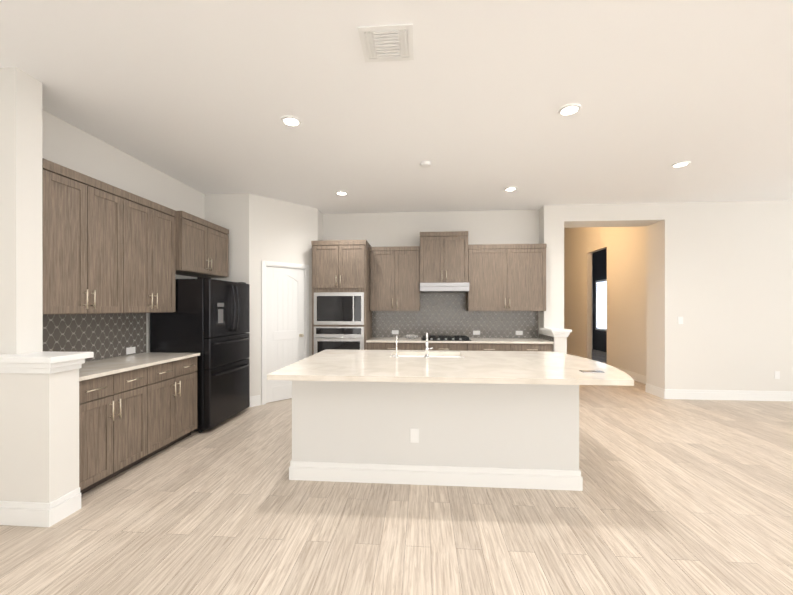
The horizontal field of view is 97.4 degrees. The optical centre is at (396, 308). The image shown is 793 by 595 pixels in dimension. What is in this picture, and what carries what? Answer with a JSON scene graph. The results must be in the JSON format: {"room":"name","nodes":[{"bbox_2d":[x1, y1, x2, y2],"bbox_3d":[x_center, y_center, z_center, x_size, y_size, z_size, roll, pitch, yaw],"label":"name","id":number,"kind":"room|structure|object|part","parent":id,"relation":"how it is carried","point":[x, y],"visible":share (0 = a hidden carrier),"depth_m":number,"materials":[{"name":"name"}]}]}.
{"room":"kitchen","nodes":[
{"label":"kitchen","id":0,"kind":"room"},
{"bbox_2d":[0,67,42,353],"bbox_3d":[-2.762,-0.663,2.462,0.370,1.950,0.165,0,0,4],"label":"column","id":1,"kind":"structure","parent":0,"point":[21,291],"depth_m":2.39,"materials":[{"name":"white paint"}]},
{"bbox_2d":[0,369,78,502],"bbox_3d":[-2.599,0.882,2.388,0.705,1.060,0.198,0,0,4],"label":"wall","id":2,"kind":"structure","parent":0,"point":[39,437],"depth_m":2.28,"materials":[{"name":"white paint"}]},
{"bbox_2d":[0,501,51,526],"bbox_3d":[-2.599,1.337,2.281,0.721,0.150,0.016,0,0,4],"label":"baseboard","id":3,"kind":"structure","parent":2,"relation":"attached to","point":[31,514],"depth_m":2.26,"materials":[{"name":"white wood"}]},
{"bbox_2d":[0,351,93,373],"bbox_3d":[-2.567,0.367,2.384,0.770,0.110,0.295,0,0,4],"label":"cap","id":4,"kind":"object","parent":2,"relation":"on","point":[45,362],"visible":1,"depth_m":2.26,"materials":[{"name":"white"}]},
{"bbox_2d":[50,487,80,524],"bbox_3d":[-2.240,1.337,2.362,0.016,0.150,0.198,0,0,4],"label":"baseboard","id":5,"kind":"structure","parent":2,"relation":"attached to","point":[65,505],"depth_m":2.36,"materials":[{"name":"white wood"}]},
{"bbox_2d":[42,110,204,361],"bbox_3d":[-3.103,-0.112,1.167,0.120,3.050,7.970,0,0,4],"label":"wall","id":6,"kind":"structure","parent":0,"point":[68,145],"depth_m":3.54,"materials":[{"name":"white paint"}]},
{"bbox_2d":[42,158,129,317],"bbox_3d":[-2.734,-0.526,2.934,0.349,1.145,0.751,0,0,4],"label":"upper cabinet","id":7,"kind":"object","parent":6,"relation":"attached to","point":[116,260],"depth_m":2.86,"materials":[{"name":"brown wood"}]},
{"bbox_2d":[43,313,145,361],"bbox_3d":[-2.883,0.271,3.253,0.009,0.449,1.382,0,0,4],"label":"backsplash","id":8,"kind":"structure","parent":6,"relation":"attached to","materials":[{"name":"tile"}]},
{"bbox_2d":[126,347,134,353],"bbox_3d":[-2.841,0.451,3.728,0.006,0.070,0.115,0,0,4],"label":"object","id":9,"kind":"structure","parent":6,"relation":"attached to","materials":[{"name":"white plastic"}]},
{"bbox_2d":[130,193,177,313],"bbox_3d":[-2.688,-0.527,3.563,0.349,1.145,0.751,0,0,4],"label":"upper cabinet","id":10,"kind":"object","parent":6,"relation":"attached to","point":[153,226],"depth_m":3.59,"materials":[{"name":"brown wood"}]},
{"bbox_2d":[178,211,228,277],"bbox_3d":[-2.590,-0.765,4.413,0.419,0.670,0.957,0,0,4],"label":"upper cabinet","id":11,"kind":"object","parent":6,"relation":"attached to","point":[203,245],"depth_m":4.30,"materials":[{"name":"brown wood"}]},
{"bbox_2d":[205,193,248,332],"bbox_3d":[-2.425,-0.116,5.053,0.660,3.050,0.120,0,0,4],"label":"wall","id":12,"kind":"structure","parent":0,"point":[230,212],"depth_m":4.98,"materials":[{"name":"white paint"}]},
{"bbox_2d":[249,193,317,397],"bbox_3d":[-1.743,-0.116,5.398,1.112,3.050,0.120,0,0,-44],"label":"wall","id":13,"kind":"structure","parent":0,"point":[283,231],"depth_m":5.19,"materials":[{"name":"white paint"}]},
{"bbox_2d":[249,395,260,406],"bbox_3d":[-2.038,1.335,5.018,0.157,0.150,0.016,0,0,-44],"label":"baseboard","id":14,"kind":"structure","parent":13,"relation":"attached to","point":[255,400],"depth_m":5.02,"materials":[{"name":"white wood"}]},
{"bbox_2d":[261,261,308,404],"bbox_3d":[-1.718,0.356,5.381,0.772,2.106,0.177,0,0,-44],"label":"door frame","id":15,"kind":"structure","parent":13,"relation":"in","point":[305,268],"depth_m":5.12,"materials":[{"name":"white painted wood"}]},
{"bbox_2d":[266,266,303,402],"bbox_3d":[-1.717,0.390,5.381,0.620,2.022,0.035,0,0,-44],"label":"pantry door","id":16,"kind":"structure","parent":15,"relation":"attached to","point":[284,314],"depth_m":5.34,"materials":[{"name":"white wood"}]},
{"bbox_2d":[317,209,322,240],"bbox_3d":[-1.345,-0.116,5.965,0.120,3.050,0.440,0,0,4],"label":"wall","id":17,"kind":"structure","parent":0,"point":[320,223],"depth_m":5.91,"materials":[{"name":"white paint"}]},
{"bbox_2d":[0,349,792,594],"bbox_3d":[3.188,1.460,4.479,12.500,0.100,15.900,0,0,4],"label":"floor","id":18,"kind":"structure","parent":0,"point":[683,497],"depth_m":2.29,"materials":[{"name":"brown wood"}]},
{"bbox_2d":[79,366,153,494],"bbox_3d":[-2.603,0.969,2.880,0.619,0.885,0.769,0,0,4],"label":"base cabinet","id":19,"kind":"object","parent":18,"relation":"on","point":[116,411],"depth_m":2.84,"materials":[{"name":"brown wood"}]},
{"bbox_2d":[79,352,197,381],"bbox_3d":[-2.563,0.511,3.201,0.652,0.030,1.417,0,0,4],"label":"countertop","id":20,"kind":"structure","parent":19,"relation":"on","point":[100,367],"depth_m":3.17,"materials":[{"name":"beige stone"}]},
{"bbox_2d":[154,358,196,454],"bbox_3d":[-2.555,0.968,3.526,0.619,0.885,0.768,0,0,4],"label":"base cabinet","id":21,"kind":"object","parent":18,"relation":"on","point":[175,383],"depth_m":3.52,"materials":[{"name":"brown wood"}]},
{"bbox_2d":[150,277,249,432],"bbox_3d":[-2.379,0.528,4.388,0.790,1.765,0.906,0,0,4],"label":"fridge","id":22,"kind":"object","parent":18,"relation":"on","point":[208,320],"visible":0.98,"depth_m":3.96,"materials":[{"name":"black metal"}]},
{"bbox_3d":[-2.077,0.060,4.114,0.002,0.300,0.170,0,0,4],"label":"panel","id":23,"kind":"part","parent":22,"relation":"part of","materials":[{"name":"grey plastic"}]},
{"bbox_3d":[-2.097,0.513,4.367,0.075,1.695,0.902,0,0,4],"label":"door","id":24,"kind":"part","parent":22,"relation":"part of","materials":[{"name":"black metal"}]},
{"bbox_3d":[-2.022,0.245,4.361,0.076,1.060,0.770,0,0,4],"label":"handle","id":25,"kind":"part","parent":22,"relation":"part of","materials":[{"name":"black metal"}]},
{"bbox_2d":[311,240,374,354],"bbox_3d":[-0.871,0.179,5.703,0.856,2.460,0.649,0,0,4],"label":"tall cabinet","id":26,"kind":"object","parent":18,"relation":"on","point":[343,318],"depth_m":5.39,"materials":[{"name":"brown wood"}]},
{"bbox_3d":[-0.897,0.454,5.352,0.686,0.022,0.063,0,0,4],"label":"oven handle","id":27,"kind":"part","parent":26,"relation":"part of","materials":[{"name":"silver metal"}]},
{"bbox_3d":[-0.895,0.359,5.381,0.706,1.100,0.004,0,0,4],"label":"appliance glass","id":28,"kind":"part","parent":26,"relation":"part of","materials":[{"name":"black glass"}]},
{"bbox_2d":[367,343,424,349],"bbox_3d":[0.001,0.966,5.654,0.892,0.885,0.619,0,0,4],"label":"base cabinet","id":29,"kind":"object","parent":18,"relation":"on","point":[370,346],"depth_m":5.34,"materials":[{"name":"brown wood"}]},
{"bbox_2d":[367,335,550,342],"bbox_3d":[0.950,0.509,5.567,2.794,0.030,0.652,0,0,4],"label":"countertop","id":30,"kind":"structure","parent":29,"relation":"on","point":[374,338],"depth_m":5.34,"materials":[{"name":"beige stone"}]},
{"bbox_2d":[404,334,418,338],"bbox_3d":[0.243,0.457,5.608,0.240,0.072,0.170,0,0,4],"label":"bag","id":31,"kind":"object","parent":30,"relation":"on","point":[411,336],"visible":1,"depth_m":5.55,"materials":[{"name":"white"}]},
{"bbox_2d":[419,335,470,338],"bbox_3d":[0.777,0.473,5.564,0.760,0.041,0.510,0,0,4],"label":"cooktop","id":32,"kind":"object","parent":30,"relation":"in","point":[420,336],"depth_m":5.59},
{"bbox_2d":[289,380,586,490],"bbox_3d":[0.324,0.974,3.417,2.331,0.874,1.276,0,0,4],"label":"kitchen island","id":33,"kind":"object","parent":18,"relation":"on","point":[494,419],"depth_m":2.79,"materials":[{"name":"white paint"}]},
{"bbox_2d":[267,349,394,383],"bbox_3d":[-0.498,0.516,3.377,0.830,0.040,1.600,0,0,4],"label":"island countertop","id":34,"kind":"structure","parent":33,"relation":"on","point":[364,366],"depth_m":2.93,"materials":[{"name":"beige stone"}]},
{"bbox_2d":[379,350,482,383],"bbox_3d":[0.294,0.516,3.318,0.760,0.040,1.600,0,0,4],"label":"island countertop","id":35,"kind":"structure","parent":33,"relation":"on","point":[443,367],"depth_m":2.81,"materials":[{"name":"beige stone"}]},
{"bbox_2d":[395,336,398,355],"bbox_3d":[0.004,0.383,3.548,0.039,0.226,0.116,0,0,4],"label":"faucet","id":36,"kind":"object","parent":35,"relation":"on","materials":[{"name":"silver metal"}]},
{"bbox_2d":[399,352,422,355],"bbox_3d":[0.326,0.627,3.747,0.784,0.207,0.444,0,0,4],"label":"sink","id":37,"kind":"object","parent":35,"relation":"in","point":[400,353],"depth_m":3.97,"materials":[{"name":"white ceramic"}]},
{"bbox_2d":[423,340,434,359],"bbox_3d":[0.327,0.367,3.555,0.090,0.257,0.194,0,0,4],"label":"faucet","id":38,"kind":"object","parent":35,"relation":"on","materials":[{"name":"silver metal"}]},
{"bbox_3d":[0.278,1.337,2.789,2.331,0.150,0.018,0,0,4],"label":"baseboard","id":39,"kind":"part","parent":33,"relation":"part of","materials":[{"name":"white wood"}]},
{"bbox_2d":[459,352,633,385],"bbox_3d":[1.277,0.516,3.246,1.210,0.040,1.600,0,0,4],"label":"island countertop","id":40,"kind":"structure","parent":33,"relation":"on","point":[495,367],"depth_m":2.83,"materials":[{"name":"beige stone"}]},
{"bbox_2d":[579,370,604,372],"bbox_3d":[1.518,0.492,2.706,0.160,0.008,0.080,0,0,4],"label":"phone","id":41,"kind":"object","parent":40,"relation":"on","point":[591,371],"visible":0.96,"depth_m":2.69,"materials":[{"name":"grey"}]},
{"bbox_2d":[429,343,470,350],"bbox_3d":[0.738,0.966,5.600,0.830,0.885,0.619,0,0,4],"label":"base cabinet","id":42,"kind":"object","parent":18,"relation":"on","point":[436,346],"depth_m":5.28,"materials":[{"name":"brown wood"}]},
{"bbox_2d":[471,343,514,350],"bbox_3d":[1.411,0.967,5.550,0.764,0.885,0.619,0,0,4],"label":"base cabinet","id":43,"kind":"object","parent":18,"relation":"on","point":[474,346],"depth_m":5.24,"materials":[{"name":"brown wood"}]},
{"bbox_2d":[515,343,553,351],"bbox_3d":[2.008,0.967,5.506,0.676,0.885,0.619,0,0,4],"label":"base cabinet","id":44,"kind":"object","parent":18,"relation":"on","point":[518,346],"depth_m":5.19,"materials":[{"name":"brown wood"}]},
{"bbox_2d":[0,0,792,213],"bbox_3d":[2.949,-1.687,1.245,12.500,0.100,9.420,0,0,4],"label":"ceiling","id":45,"kind":"structure","parent":0,"point":[471,99],"depth_m":2.68,"materials":[{"name":"white paint"}]},
{"bbox_2d":[281,115,301,126],"bbox_3d":[-0.919,-1.632,3.045,0.176,0.012,0.176,0,0,4],"label":"recessed light","id":46,"kind":"object","parent":45,"relation":"in","point":[283,118],"depth_m":3.03,"materials":[{"name":"white"}]},
{"bbox_3d":[-0.919,-1.636,3.045,0.126,0.003,0.126,0,0,4],"label":"recessed ceiling light lens","id":47,"kind":"part","parent":46,"relation":"part of","materials":[{"name":"white plastic"}]},
{"bbox_2d":[335,191,347,195],"bbox_3d":[-0.778,-1.634,4.949,0.176,0.012,0.176,0,0,4],"label":"recessed light","id":48,"kind":"object","parent":45,"relation":"in","point":[336,192],"visible":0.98,"depth_m":4.93,"materials":[{"name":"white metal"}]},
{"bbox_2d":[357,23,413,61],"bbox_3d":[-0.057,-1.631,2.156,0.320,0.012,0.285,0,0,4],"label":"ceiling vent","id":49,"kind":"object","parent":45,"relation":"in","point":[381,43],"visible":1,"depth_m":2.13,"materials":[{"name":"white metal"}]},
{"bbox_2d":[420,161,430,167],"bbox_3d":[0.330,-1.621,3.935,0.124,0.036,0.124,0,0,4],"label":"smoke detector","id":50,"kind":"object","parent":45,"relation":"attached to","point":[425,164],"visible":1,"depth_m":3.90,"materials":[{"name":"white plastic"}]},
{"bbox_2d":[504,186,516,191],"bbox_3d":[1.565,-1.634,4.776,0.176,0.012,0.176,0,0,4],"label":"recessed light","id":51,"kind":"object","parent":45,"relation":"in","point":[510,187],"visible":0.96,"depth_m":4.75,"materials":[{"name":"white metal"}]},
{"bbox_2d":[558,103,580,115],"bbox_3d":[1.425,-1.632,2.872,0.176,0.012,0.176,0,0,4],"label":"recessed light","id":52,"kind":"object","parent":45,"relation":"in","point":[578,106],"depth_m":2.86,"materials":[{"name":"white"}]},
{"bbox_3d":[1.425,-1.636,2.872,0.126,0.003,0.126,0,0,4],"label":"recessed ceiling light lens","id":53,"kind":"part","parent":52,"relation":"part of","materials":[{"name":"white plastic"}]},
{"bbox_2d":[671,161,690,167],"bbox_3d":[3.230,-1.633,3.962,0.176,0.012,0.176,0,0,4],"label":"recessed light","id":54,"kind":"object","parent":45,"relation":"in","point":[674,164],"visible":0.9,"depth_m":3.94,"materials":[{"name":"white metal"}]},
{"bbox_2d":[323,210,538,246],"bbox_3d":[0.552,-0.116,5.986,3.660,3.050,0.120,0,0,4],"label":"wall","id":55,"kind":"structure","parent":0,"point":[480,227],"depth_m":5.92,"materials":[{"name":"white paint"}]},
{"bbox_2d":[371,247,418,310],"bbox_3d":[-0.025,-0.476,5.790,0.820,1.040,0.349,0,0,4],"label":"upper cabinet","id":56,"kind":"object","parent":55,"relation":"attached to","point":[394,270],"depth_m":5.62,"materials":[{"name":"brown wood"}]},
{"bbox_2d":[419,231,470,286],"bbox_3d":[0.768,-0.811,5.724,0.768,0.820,0.364,0,0,4],"label":"upper cabinet","id":57,"kind":"object","parent":55,"relation":"attached to","point":[444,257],"depth_m":5.54,"materials":[{"name":"brown wood"}]},
{"bbox_2d":[420,283,468,292],"bbox_3d":[0.763,-0.333,5.653,0.764,0.133,0.488,0,0,4],"label":"range hood","id":58,"kind":"object","parent":57,"relation":"attached to","point":[424,287],"depth_m":5.42,"materials":[{"name":"silver metal"}]},
{"bbox_2d":[372,293,538,337],"bbox_3d":[0.969,0.046,5.889,2.783,0.894,0.009,0,0,4],"label":"backsplash","id":59,"kind":"structure","parent":55,"relation":"attached to","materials":[{"name":"tile"}]},
{"bbox_2d":[392,330,522,334],"bbox_3d":[1.010,0.409,5.879,2.186,0.070,0.006,0,0,4],"label":"outlets","id":60,"kind":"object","parent":55,"relation":"attached to","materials":[{"name":"white plastic"}]},
{"bbox_2d":[463,244,546,310],"bbox_3d":[1.753,-0.484,5.659,1.206,1.055,0.349,0,0,4],"label":"upper cabinet","id":61,"kind":"object","parent":55,"relation":"attached to","point":[504,277],"depth_m":5.49,"materials":[{"name":"brown wood"}]},
{"bbox_2d":[539,205,563,333],"bbox_3d":[2.523,-0.116,5.725,0.310,3.050,0.350,0,0,4],"label":"wall column","id":62,"kind":"structure","parent":0,"point":[551,226],"depth_m":5.55,"materials":[{"name":"white paint"}]},
{"bbox_2d":[553,337,566,353],"bbox_3d":[2.426,0.879,5.337,0.175,1.060,0.440,0,0,4],"label":"wall","id":63,"kind":"structure","parent":0,"point":[560,345],"depth_m":5.12,"materials":[{"name":"white paint"}]},
{"bbox_2d":[539,334,553,341],"bbox_3d":[2.342,0.456,5.463,0.009,0.074,0.640,0,0,4],"label":"backsplash","id":64,"kind":"structure","parent":63,"relation":"attached to","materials":[{"name":"tile"}]},
{"bbox_2d":[540,328,571,336],"bbox_3d":[2.422,0.364,5.311,0.290,0.110,0.489,0,0,4],"label":"cap","id":65,"kind":"object","parent":63,"relation":"on","point":[557,332],"visible":0.96,"depth_m":5.10,"materials":[{"name":"white"}]},
{"bbox_2d":[592,253,592,348],"bbox_3d":[6.421,-0.472,12.070,6.770,3.750,0.120,0,0,4],"label":"wall","id":66,"kind":"structure","parent":0,"point":[592,300],"depth_m":11.99,"materials":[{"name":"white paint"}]},
{"bbox_2d":[593,248,606,351],"bbox_3d":[6.579,-0.469,8.849,0.120,3.750,6.280,0,0,4],"label":"wall","id":67,"kind":"structure","parent":0,"point":[599,273],"depth_m":11.53,"materials":[{"name":"grey"}]},
{"bbox_2d":[595,279,606,330],"bbox_3d":[6.664,-0.102,11.325,0.014,1.650,0.770,0,0,4],"label":"window","id":68,"kind":"structure","parent":67,"relation":"in","point":[596,328],"depth_m":11.65,"materials":[{"name":"white"}]},
{"bbox_2d":[597,281,606,328],"bbox_3d":[6.684,-0.102,11.324,0.025,1.530,0.650,0,0,4],"label":"blinds","id":69,"kind":"object","parent":68,"relation":"attached to","point":[601,305],"visible":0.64,"depth_m":11.28,"materials":[{"name":"white plastic"}]},
{"bbox_2d":[564,226,645,375],"bbox_3d":[4.884,-0.469,8.974,0.120,3.750,6.280,0,0,4],"label":"wall","id":70,"kind":"structure","parent":0,"point":[626,298],"depth_m":7.58,"materials":[{"name":"white paint"}]},
{"bbox_2d":[610,365,645,383],"bbox_3d":[4.659,1.333,6.857,0.016,0.150,2.020,0,0,4],"label":"baseboard","id":71,"kind":"structure","parent":70,"relation":"attached to","point":[638,377],"depth_m":6.74,"materials":[{"name":"white wood"}]},
{"bbox_2d":[564,200,792,390],"bbox_3d":[6.057,-0.466,5.514,6.770,3.750,0.450,0,0,4],"label":"wall","id":72,"kind":"structure","parent":0,"point":[719,277],"depth_m":5.37,"materials":[{"name":"white paint"}]},
{"bbox_2d":[645,383,665,398],"bbox_3d":[4.188,1.334,5.645,0.016,0.150,0.466,0,0,4],"label":"baseboard","id":73,"kind":"structure","parent":72,"relation":"attached to","point":[655,390],"depth_m":5.62,"materials":[{"name":"white wood"}]},
{"bbox_2d":[678,317,682,323],"bbox_3d":[4.409,0.187,5.405,0.070,0.115,0.010,0,0,4],"label":"light switch","id":74,"kind":"object","parent":72,"relation":"attached to","point":[680,320],"visible":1,"depth_m":5.40,"materials":[{"name":"white plastic"}]},
{"bbox_2d":[665,389,792,400],"bbox_3d":[6.738,1.334,5.231,5.130,0.150,0.016,0,0,4],"label":"baseboard","id":75,"kind":"structure","parent":72,"relation":"attached to","point":[730,395],"depth_m":5.34,"materials":[{"name":"white wood"}]},
{"bbox_2d":[775,371,779,378],"bbox_3d":[5.796,1.017,5.305,0.070,0.115,0.006,0,0,4],"label":"outlet","id":76,"kind":"object","parent":72,"relation":"attached to","point":[777,374],"visible":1,"depth_m":5.30,"materials":[{"name":"white plastic"}]}
]}

